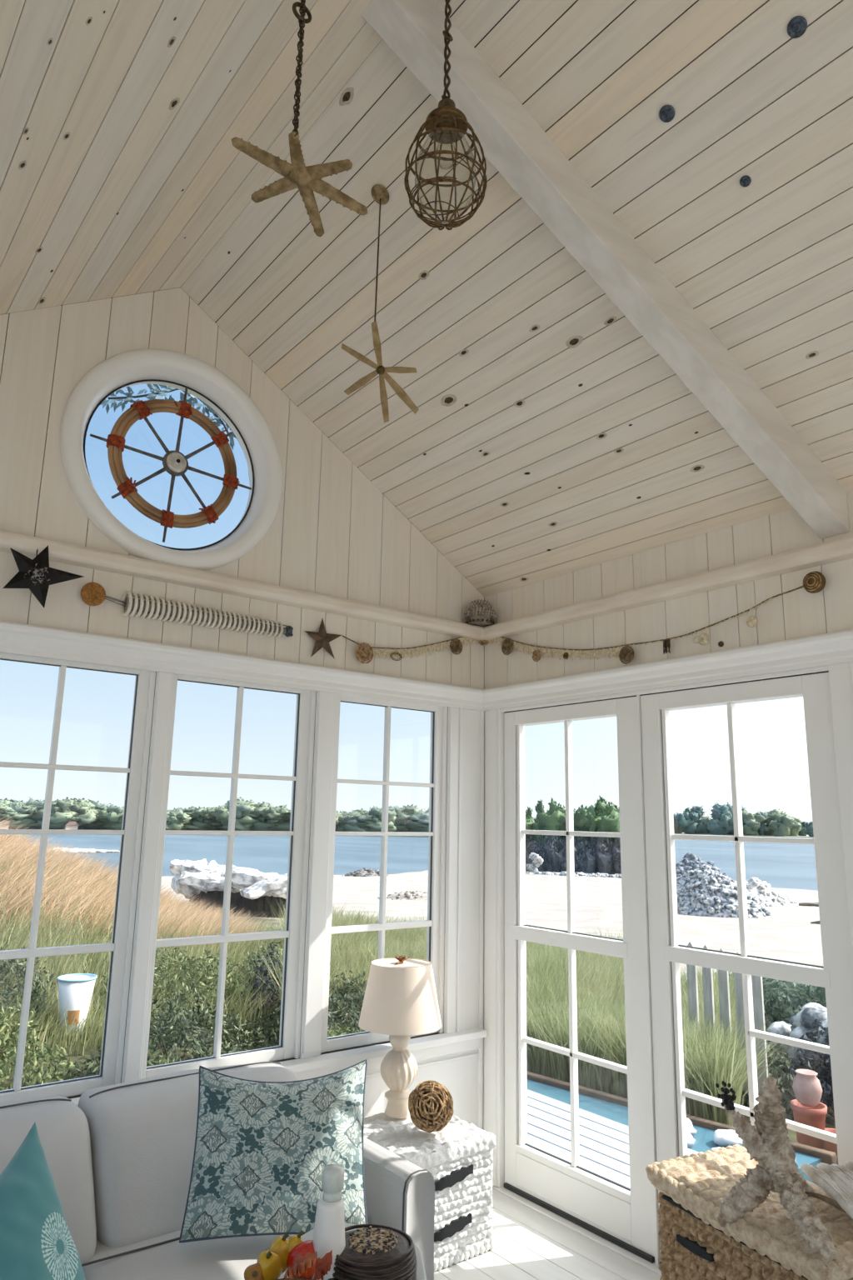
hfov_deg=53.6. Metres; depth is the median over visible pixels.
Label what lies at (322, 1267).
dried flower
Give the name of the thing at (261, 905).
footing
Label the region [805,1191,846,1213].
driftwood
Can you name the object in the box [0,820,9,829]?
house
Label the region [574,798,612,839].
tree
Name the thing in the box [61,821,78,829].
house
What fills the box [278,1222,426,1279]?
coffee table
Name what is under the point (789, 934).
ground
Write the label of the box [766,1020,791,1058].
boulder
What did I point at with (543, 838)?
bush
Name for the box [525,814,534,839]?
tree
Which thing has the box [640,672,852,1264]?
door
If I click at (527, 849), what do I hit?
bush
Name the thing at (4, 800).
tree
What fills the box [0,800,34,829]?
tree
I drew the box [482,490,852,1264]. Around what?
wall
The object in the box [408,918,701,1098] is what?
meadow grass
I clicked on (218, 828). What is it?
tree
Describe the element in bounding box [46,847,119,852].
bar
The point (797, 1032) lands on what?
boulder
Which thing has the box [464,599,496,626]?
shell
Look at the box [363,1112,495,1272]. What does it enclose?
side table
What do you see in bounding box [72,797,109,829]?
tree
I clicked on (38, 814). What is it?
tree
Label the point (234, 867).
stone slab
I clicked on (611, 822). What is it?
tree
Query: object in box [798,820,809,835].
tree
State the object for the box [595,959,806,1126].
grass
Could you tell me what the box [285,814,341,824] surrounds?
tree
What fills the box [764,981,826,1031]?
shrub
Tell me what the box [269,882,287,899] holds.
stone slab
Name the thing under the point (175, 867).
stone slab
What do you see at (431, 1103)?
ball
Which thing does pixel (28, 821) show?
tree
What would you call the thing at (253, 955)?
shrub
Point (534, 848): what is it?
bush
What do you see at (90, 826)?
tree
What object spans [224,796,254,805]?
tree
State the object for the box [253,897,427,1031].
grass
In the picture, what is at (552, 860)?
bush
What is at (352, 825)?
tree
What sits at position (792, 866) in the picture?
bay water
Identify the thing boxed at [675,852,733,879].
rubble heap
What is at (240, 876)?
stone slab
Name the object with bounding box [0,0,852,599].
ceiling
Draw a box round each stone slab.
[170,859,219,874]
[170,873,206,898]
[178,871,239,893]
[180,861,233,873]
[195,879,248,891]
[212,865,258,870]
[231,868,279,886]
[240,873,287,899]
[261,891,271,896]
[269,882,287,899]
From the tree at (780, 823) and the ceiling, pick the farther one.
the tree at (780, 823)
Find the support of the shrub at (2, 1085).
on the garden bed
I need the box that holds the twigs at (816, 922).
[810,920,820,924]
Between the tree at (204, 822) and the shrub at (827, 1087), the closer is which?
the shrub at (827, 1087)
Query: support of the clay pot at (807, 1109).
on the garden bed
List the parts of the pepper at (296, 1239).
stem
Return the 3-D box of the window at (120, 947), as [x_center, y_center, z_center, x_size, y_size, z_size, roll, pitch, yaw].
[-1.277,0.760,2.794,0.634,1.429,0.063,10,-15,-37]
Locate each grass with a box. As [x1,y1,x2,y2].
[0,810,278,965]
[0,850,284,1063]
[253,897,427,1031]
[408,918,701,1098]
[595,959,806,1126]
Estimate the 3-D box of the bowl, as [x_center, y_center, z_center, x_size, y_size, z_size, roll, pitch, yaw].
[-0.279,1.357,1.700,0.187,0.040,0.187,10,-15,-37]
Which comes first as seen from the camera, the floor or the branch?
the floor
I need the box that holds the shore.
[377,832,814,837]
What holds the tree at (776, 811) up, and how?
on the shore
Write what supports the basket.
on the coffee table at (421, 1273)
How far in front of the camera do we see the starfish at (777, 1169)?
2.22 m
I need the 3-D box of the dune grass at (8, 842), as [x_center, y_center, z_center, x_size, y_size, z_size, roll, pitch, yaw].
[-5.787,2.698,9.506,7.838,1.806,5.944,10,-15,-37]
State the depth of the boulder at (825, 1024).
6.22 m
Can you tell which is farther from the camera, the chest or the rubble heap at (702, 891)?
the rubble heap at (702, 891)
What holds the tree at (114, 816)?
on the shore
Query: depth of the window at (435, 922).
3.69 m
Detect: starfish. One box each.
[231,0,367,236]
[341,184,418,422]
[717,1076,838,1260]
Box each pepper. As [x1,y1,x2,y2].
[244,1262,264,1279]
[257,1250,282,1279]
[268,1231,289,1274]
[286,1240,316,1279]
[288,1230,304,1252]
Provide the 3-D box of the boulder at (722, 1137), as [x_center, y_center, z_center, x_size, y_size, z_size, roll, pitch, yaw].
[1.645,2.716,4.596,0.159,0.087,0.159,-3,-13,18]
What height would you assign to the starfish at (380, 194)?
0.740 m
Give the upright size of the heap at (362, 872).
0.821 m
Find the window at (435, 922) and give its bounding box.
[320,693,447,1054]
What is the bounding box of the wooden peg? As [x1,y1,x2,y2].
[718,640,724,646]
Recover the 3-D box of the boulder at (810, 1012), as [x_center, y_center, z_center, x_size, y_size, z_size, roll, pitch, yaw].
[3.056,3.129,6.564,0.444,0.536,0.395,10,-15,-37]
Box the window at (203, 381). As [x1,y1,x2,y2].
[60,349,282,570]
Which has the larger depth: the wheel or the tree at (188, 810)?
the tree at (188, 810)
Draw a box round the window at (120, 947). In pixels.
[0,652,155,1104]
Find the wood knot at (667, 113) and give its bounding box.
[659,105,674,122]
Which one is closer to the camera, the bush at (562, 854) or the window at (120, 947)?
the window at (120, 947)
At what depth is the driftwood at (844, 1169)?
2.33 m
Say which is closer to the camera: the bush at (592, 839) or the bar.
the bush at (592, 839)
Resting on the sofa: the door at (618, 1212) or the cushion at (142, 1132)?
the cushion at (142, 1132)
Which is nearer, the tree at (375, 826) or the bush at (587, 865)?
the bush at (587, 865)
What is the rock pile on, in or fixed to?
on the ground at (789, 934)
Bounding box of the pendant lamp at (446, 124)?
[404,0,487,229]
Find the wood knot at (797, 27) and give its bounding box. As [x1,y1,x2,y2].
[787,15,807,38]
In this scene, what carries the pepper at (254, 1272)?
on the coffee table at (421, 1273)
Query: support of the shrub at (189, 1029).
on the garden bed
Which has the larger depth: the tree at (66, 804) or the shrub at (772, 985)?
the tree at (66, 804)
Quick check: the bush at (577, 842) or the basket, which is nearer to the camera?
the basket
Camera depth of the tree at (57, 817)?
180.77 m
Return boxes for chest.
[645,1144,852,1279]
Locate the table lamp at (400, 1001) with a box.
[358,955,441,1118]
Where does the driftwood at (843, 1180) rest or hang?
on the chest
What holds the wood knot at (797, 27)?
attached to the ceiling
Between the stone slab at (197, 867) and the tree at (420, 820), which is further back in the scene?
the tree at (420, 820)
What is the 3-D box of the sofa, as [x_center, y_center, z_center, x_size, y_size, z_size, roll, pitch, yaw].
[-1.002,1.599,2.115,1.925,0.655,0.875,10,-15,-37]
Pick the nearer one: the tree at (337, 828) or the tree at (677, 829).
the tree at (337, 828)
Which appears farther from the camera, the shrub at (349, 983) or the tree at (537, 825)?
the tree at (537, 825)
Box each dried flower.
[284,1251,317,1279]
[313,1250,332,1279]
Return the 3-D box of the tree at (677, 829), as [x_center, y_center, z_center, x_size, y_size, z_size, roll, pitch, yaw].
[99.877,73.646,338.727,10.090,9.330,10.882,-8,-15,37]
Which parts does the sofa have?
arm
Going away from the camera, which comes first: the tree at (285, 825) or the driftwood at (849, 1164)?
the driftwood at (849, 1164)
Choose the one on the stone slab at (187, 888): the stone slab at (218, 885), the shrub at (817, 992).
the stone slab at (218, 885)
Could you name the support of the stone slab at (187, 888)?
on the stone slab
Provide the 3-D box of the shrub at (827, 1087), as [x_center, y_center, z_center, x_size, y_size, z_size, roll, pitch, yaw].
[3.057,3.052,5.946,1.227,0.704,1.216,3,-12,-10]
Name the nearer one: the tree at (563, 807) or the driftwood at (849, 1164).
the driftwood at (849, 1164)
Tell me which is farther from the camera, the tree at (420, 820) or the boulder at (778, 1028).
the tree at (420, 820)
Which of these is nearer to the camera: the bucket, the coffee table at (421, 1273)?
the coffee table at (421, 1273)
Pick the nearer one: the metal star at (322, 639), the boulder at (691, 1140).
the metal star at (322, 639)
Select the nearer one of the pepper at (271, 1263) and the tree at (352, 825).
the pepper at (271, 1263)
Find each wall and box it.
[0,287,484,1125]
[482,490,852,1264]
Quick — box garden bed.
[0,968,835,1143]
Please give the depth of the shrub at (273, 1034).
6.52 m
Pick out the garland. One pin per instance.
(813, 582)
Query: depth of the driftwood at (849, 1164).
2.37 m
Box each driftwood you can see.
[800,1163,852,1219]
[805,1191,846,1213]
[816,1162,852,1198]
[832,1163,852,1179]
[843,1160,852,1172]
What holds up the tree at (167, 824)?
on the shore
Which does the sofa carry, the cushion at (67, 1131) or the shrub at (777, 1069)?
the cushion at (67, 1131)
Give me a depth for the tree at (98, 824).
186.87 m
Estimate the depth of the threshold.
3.15 m
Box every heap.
[342,867,388,876]
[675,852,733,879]
[675,864,772,918]
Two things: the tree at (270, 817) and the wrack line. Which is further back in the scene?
the tree at (270, 817)
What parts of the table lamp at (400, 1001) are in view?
fluted globe, lamp shade, lamp shade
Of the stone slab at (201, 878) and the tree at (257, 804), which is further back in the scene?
the tree at (257, 804)
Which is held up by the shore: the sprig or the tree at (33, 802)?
the tree at (33, 802)
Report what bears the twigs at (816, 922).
on the ground at (789, 934)
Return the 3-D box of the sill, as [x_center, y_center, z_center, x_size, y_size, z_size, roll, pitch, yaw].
[-1.036,1.537,2.733,3.249,0.113,0.065,10,-15,-37]
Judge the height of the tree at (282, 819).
6.582 m
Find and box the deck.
[526,1089,699,1185]
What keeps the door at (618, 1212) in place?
in the wall at (798, 613)
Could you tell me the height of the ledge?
0.059 m
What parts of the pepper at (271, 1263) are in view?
stem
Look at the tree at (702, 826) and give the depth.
329.01 m
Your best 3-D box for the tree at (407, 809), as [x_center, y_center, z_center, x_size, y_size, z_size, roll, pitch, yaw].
[-6.667,44.337,207.409,13.443,7.907,14.541,-2,-12,13]
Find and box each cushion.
[0,1095,96,1264]
[78,1063,299,1247]
[82,1222,369,1279]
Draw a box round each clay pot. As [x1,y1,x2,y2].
[790,1069,827,1149]
[821,1128,838,1164]
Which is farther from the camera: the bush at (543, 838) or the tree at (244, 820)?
the tree at (244, 820)
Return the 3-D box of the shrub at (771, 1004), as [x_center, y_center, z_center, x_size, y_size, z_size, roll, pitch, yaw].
[4.628,3.767,8.857,1.898,0.702,1.978,6,-13,-22]
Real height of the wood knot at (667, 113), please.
0.024 m
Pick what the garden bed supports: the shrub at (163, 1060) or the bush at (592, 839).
the shrub at (163, 1060)
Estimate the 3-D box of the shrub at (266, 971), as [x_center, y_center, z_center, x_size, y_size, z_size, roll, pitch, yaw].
[-1.379,3.001,7.259,0.617,0.770,0.592,10,-15,-37]
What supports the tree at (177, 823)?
on the shore
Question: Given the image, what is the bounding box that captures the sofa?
[0,1061,434,1279]
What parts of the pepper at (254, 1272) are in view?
stem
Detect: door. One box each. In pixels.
[504,696,655,1263]
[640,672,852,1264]
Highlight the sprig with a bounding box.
[715,1080,736,1118]
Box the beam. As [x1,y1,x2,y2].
[361,0,849,539]
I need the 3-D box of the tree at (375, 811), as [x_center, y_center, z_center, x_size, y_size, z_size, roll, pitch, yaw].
[-10.991,42.844,198.808,9.099,7.408,10.194,4,-12,-13]
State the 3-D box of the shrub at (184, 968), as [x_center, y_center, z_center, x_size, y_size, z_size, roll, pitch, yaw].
[-2.105,2.908,7.180,1.617,0.638,1.476,1,-12,1]
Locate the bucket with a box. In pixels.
[56,973,97,1037]
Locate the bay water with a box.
[1,834,818,890]
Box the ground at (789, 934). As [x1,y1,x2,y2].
[0,870,823,1046]
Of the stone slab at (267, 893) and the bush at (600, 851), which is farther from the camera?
the bush at (600, 851)
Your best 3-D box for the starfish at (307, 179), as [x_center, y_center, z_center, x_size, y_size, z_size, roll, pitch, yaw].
[-0.276,-1.229,1.916,0.312,0.556,0.175,10,-15,-37]
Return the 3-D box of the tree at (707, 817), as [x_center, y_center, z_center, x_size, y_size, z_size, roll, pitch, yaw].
[112.218,73.608,334.723,9.338,8.006,8.658,-2,-12,15]
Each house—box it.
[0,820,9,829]
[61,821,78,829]
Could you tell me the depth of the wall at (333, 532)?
3.41 m
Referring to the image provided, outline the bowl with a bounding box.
[275,1277,310,1279]
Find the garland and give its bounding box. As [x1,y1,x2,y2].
[342,571,826,664]
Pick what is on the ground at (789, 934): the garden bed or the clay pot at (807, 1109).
the garden bed
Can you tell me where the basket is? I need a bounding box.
[328,1224,417,1279]
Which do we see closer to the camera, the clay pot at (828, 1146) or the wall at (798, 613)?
the wall at (798, 613)
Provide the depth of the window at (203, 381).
3.29 m
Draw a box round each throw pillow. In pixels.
[0,1122,85,1279]
[179,1059,367,1243]
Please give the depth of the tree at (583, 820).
67.22 m
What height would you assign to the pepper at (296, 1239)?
0.064 m
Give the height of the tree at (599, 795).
6.400 m
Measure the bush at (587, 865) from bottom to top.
3.565 m
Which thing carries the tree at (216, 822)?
on the shore
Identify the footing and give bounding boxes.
[189,888,286,917]
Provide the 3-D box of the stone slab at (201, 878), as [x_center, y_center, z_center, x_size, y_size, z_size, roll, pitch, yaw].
[-5.540,6.205,21.622,1.640,0.547,1.189,3,-12,-7]
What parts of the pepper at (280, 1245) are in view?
stem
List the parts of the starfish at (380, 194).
cord, knob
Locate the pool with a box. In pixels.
[526,1070,837,1184]
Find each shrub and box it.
[0,945,55,1017]
[0,995,74,1089]
[0,1049,14,1090]
[65,985,265,1079]
[101,946,270,1038]
[146,1048,174,1066]
[210,938,342,1027]
[236,939,282,1036]
[252,993,363,1049]
[327,1021,364,1037]
[328,970,366,1034]
[712,970,826,1024]
[733,1033,830,1120]
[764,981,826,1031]
[770,988,821,1020]
[778,1018,835,1125]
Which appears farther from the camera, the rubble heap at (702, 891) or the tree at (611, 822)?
the tree at (611, 822)
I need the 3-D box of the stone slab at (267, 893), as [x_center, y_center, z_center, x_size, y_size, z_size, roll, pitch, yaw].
[-3.580,6.135,20.794,1.384,0.446,1.047,-2,-12,15]
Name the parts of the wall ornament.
rod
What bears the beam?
attached to the ceiling
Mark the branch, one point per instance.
(191, 398)
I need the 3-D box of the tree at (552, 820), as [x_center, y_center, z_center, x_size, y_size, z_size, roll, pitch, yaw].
[10.449,15.797,68.456,3.897,6.046,3.989,3,-12,-10]
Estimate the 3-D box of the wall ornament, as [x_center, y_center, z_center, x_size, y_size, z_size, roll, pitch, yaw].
[-0.875,-0.100,3.184,0.831,0.101,0.063,10,-15,-36]
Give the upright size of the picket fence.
1.241 m
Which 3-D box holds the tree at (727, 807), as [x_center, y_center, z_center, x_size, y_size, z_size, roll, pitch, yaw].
[116.407,69.282,327.233,14.875,13.240,15.242,1,-12,1]
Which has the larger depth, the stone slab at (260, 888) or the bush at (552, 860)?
the bush at (552, 860)
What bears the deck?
on the ground at (789, 934)
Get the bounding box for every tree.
[0,799,23,804]
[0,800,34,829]
[5,797,26,804]
[9,803,43,829]
[19,796,44,829]
[27,800,101,826]
[28,804,66,829]
[35,796,99,829]
[61,807,102,829]
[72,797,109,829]
[83,807,102,829]
[90,806,109,829]
[96,803,124,829]
[97,810,123,829]
[165,812,177,829]
[166,808,191,829]
[167,806,196,829]
[167,807,222,830]
[186,806,218,830]
[210,800,266,830]
[215,825,224,830]
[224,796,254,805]
[245,800,273,807]
[247,805,289,830]
[270,810,290,830]
[279,805,289,823]
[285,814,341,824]
[335,808,374,831]
[335,810,349,831]
[352,813,381,831]
[368,806,398,831]
[380,804,424,831]
[395,812,411,831]
[404,810,429,832]
[525,805,532,819]
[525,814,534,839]
[528,810,564,848]
[535,798,544,819]
[536,797,565,839]
[538,804,565,818]
[562,804,604,847]
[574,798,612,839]
[594,802,620,848]
[599,795,617,807]
[673,810,699,834]
[673,813,682,833]
[685,805,709,834]
[701,815,713,834]
[707,807,734,834]
[709,801,746,834]
[741,810,767,835]
[753,810,770,835]
[763,807,783,834]
[766,811,796,835]
[788,815,802,835]
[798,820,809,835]
[803,820,814,836]
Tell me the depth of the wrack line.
61.05 m
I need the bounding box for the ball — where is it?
[408,1080,453,1132]
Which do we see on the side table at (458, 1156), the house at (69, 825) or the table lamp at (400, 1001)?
the table lamp at (400, 1001)
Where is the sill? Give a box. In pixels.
[71,1027,487,1106]
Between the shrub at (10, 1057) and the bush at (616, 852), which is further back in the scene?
the bush at (616, 852)
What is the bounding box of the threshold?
[495,1185,661,1275]
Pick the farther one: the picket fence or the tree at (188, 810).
the tree at (188, 810)
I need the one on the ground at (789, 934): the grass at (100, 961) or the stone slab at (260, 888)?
the grass at (100, 961)
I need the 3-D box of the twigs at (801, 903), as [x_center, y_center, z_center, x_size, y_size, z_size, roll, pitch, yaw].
[16.187,10.910,34.852,2.641,0.165,0.883,2,-12,-6]
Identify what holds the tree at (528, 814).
on the ground at (789, 934)
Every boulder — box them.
[686,1118,696,1134]
[686,1130,695,1148]
[713,1129,743,1146]
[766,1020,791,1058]
[788,1025,816,1066]
[789,1002,827,1078]
[815,1019,831,1081]
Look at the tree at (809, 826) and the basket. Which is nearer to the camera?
the basket
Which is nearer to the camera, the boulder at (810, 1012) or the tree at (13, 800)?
the boulder at (810, 1012)
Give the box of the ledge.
[0,530,852,639]
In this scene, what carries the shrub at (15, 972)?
on the garden bed
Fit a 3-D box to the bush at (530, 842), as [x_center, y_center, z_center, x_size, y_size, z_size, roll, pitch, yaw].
[7.871,17.171,66.165,2.484,4.418,2.357,-3,-13,17]
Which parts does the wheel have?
hub plate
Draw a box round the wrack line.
[526,871,621,878]
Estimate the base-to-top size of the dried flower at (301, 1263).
0.053 m
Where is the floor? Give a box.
[434,1185,661,1279]
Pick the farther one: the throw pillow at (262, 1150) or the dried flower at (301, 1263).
the throw pillow at (262, 1150)
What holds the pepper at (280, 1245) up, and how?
in the bowl
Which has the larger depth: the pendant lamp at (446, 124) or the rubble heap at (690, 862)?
the rubble heap at (690, 862)
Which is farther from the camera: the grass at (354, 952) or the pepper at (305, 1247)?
the grass at (354, 952)
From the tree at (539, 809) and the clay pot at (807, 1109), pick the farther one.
the tree at (539, 809)
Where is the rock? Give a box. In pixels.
[525,852,543,872]
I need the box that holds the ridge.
[375,890,427,899]
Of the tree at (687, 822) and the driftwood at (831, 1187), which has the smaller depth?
the driftwood at (831, 1187)
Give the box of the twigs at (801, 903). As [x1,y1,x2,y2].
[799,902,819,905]
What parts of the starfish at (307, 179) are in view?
chain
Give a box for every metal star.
[2,545,83,607]
[305,619,341,659]
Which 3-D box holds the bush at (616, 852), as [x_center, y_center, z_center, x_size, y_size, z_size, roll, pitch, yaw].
[14.582,16.864,63.733,2.484,4.030,2.357,3,-12,-9]
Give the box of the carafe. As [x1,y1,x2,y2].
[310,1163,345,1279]
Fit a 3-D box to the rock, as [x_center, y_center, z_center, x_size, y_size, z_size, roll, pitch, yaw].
[8.019,16.601,62.398,1.131,1.747,1.145,10,-15,-37]
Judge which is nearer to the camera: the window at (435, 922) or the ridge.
the window at (435, 922)
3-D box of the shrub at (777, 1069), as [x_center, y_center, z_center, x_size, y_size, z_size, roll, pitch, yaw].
[2.408,3.132,6.092,0.887,0.558,0.889,11,-16,-39]
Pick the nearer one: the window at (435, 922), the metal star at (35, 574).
the metal star at (35, 574)
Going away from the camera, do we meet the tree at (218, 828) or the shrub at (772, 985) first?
the shrub at (772, 985)
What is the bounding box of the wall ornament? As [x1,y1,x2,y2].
[80,582,293,637]
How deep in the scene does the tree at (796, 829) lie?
316.72 m
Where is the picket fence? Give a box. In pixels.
[686,941,768,1106]
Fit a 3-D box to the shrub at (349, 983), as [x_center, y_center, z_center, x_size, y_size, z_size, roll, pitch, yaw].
[-0.703,3.121,7.132,1.068,0.656,1.114,-6,-14,29]
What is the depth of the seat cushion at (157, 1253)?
2.18 m
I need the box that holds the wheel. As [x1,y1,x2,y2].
[90,388,251,542]
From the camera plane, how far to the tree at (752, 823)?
318.43 m
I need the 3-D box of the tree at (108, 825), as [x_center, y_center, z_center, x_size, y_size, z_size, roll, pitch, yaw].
[-68.665,39.533,186.562,9.019,6.560,8.050,-6,-14,30]
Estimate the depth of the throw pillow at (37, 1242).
1.89 m
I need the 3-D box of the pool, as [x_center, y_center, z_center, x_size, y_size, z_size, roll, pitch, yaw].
[1.004,2.978,5.234,0.768,0.270,2.750,10,-15,-37]
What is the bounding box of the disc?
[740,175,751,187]
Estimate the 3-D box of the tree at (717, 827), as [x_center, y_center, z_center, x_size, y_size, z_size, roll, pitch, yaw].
[112.968,70.100,323.701,11.066,11.085,9.311,-1,-12,8]
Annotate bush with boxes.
[525,834,534,850]
[525,839,546,871]
[525,845,531,869]
[536,835,551,849]
[538,835,563,872]
[557,836,581,872]
[574,835,586,854]
[575,840,598,873]
[585,836,599,849]
[590,836,615,874]
[607,837,621,874]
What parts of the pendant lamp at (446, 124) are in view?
lamp shade, bulb, twisted cord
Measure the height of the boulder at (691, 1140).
0.080 m
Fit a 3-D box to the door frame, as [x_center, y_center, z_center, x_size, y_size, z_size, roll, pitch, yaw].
[-0.109,1.024,2.449,2.330,2.012,1.800,10,-15,-37]
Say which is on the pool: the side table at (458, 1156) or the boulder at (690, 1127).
the boulder at (690, 1127)
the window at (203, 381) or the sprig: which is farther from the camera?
the window at (203, 381)
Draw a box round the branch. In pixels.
[100,384,236,449]
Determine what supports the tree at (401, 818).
on the shore
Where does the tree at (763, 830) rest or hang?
on the shore
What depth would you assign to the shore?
313.64 m
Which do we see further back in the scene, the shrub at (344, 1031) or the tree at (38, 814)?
the tree at (38, 814)

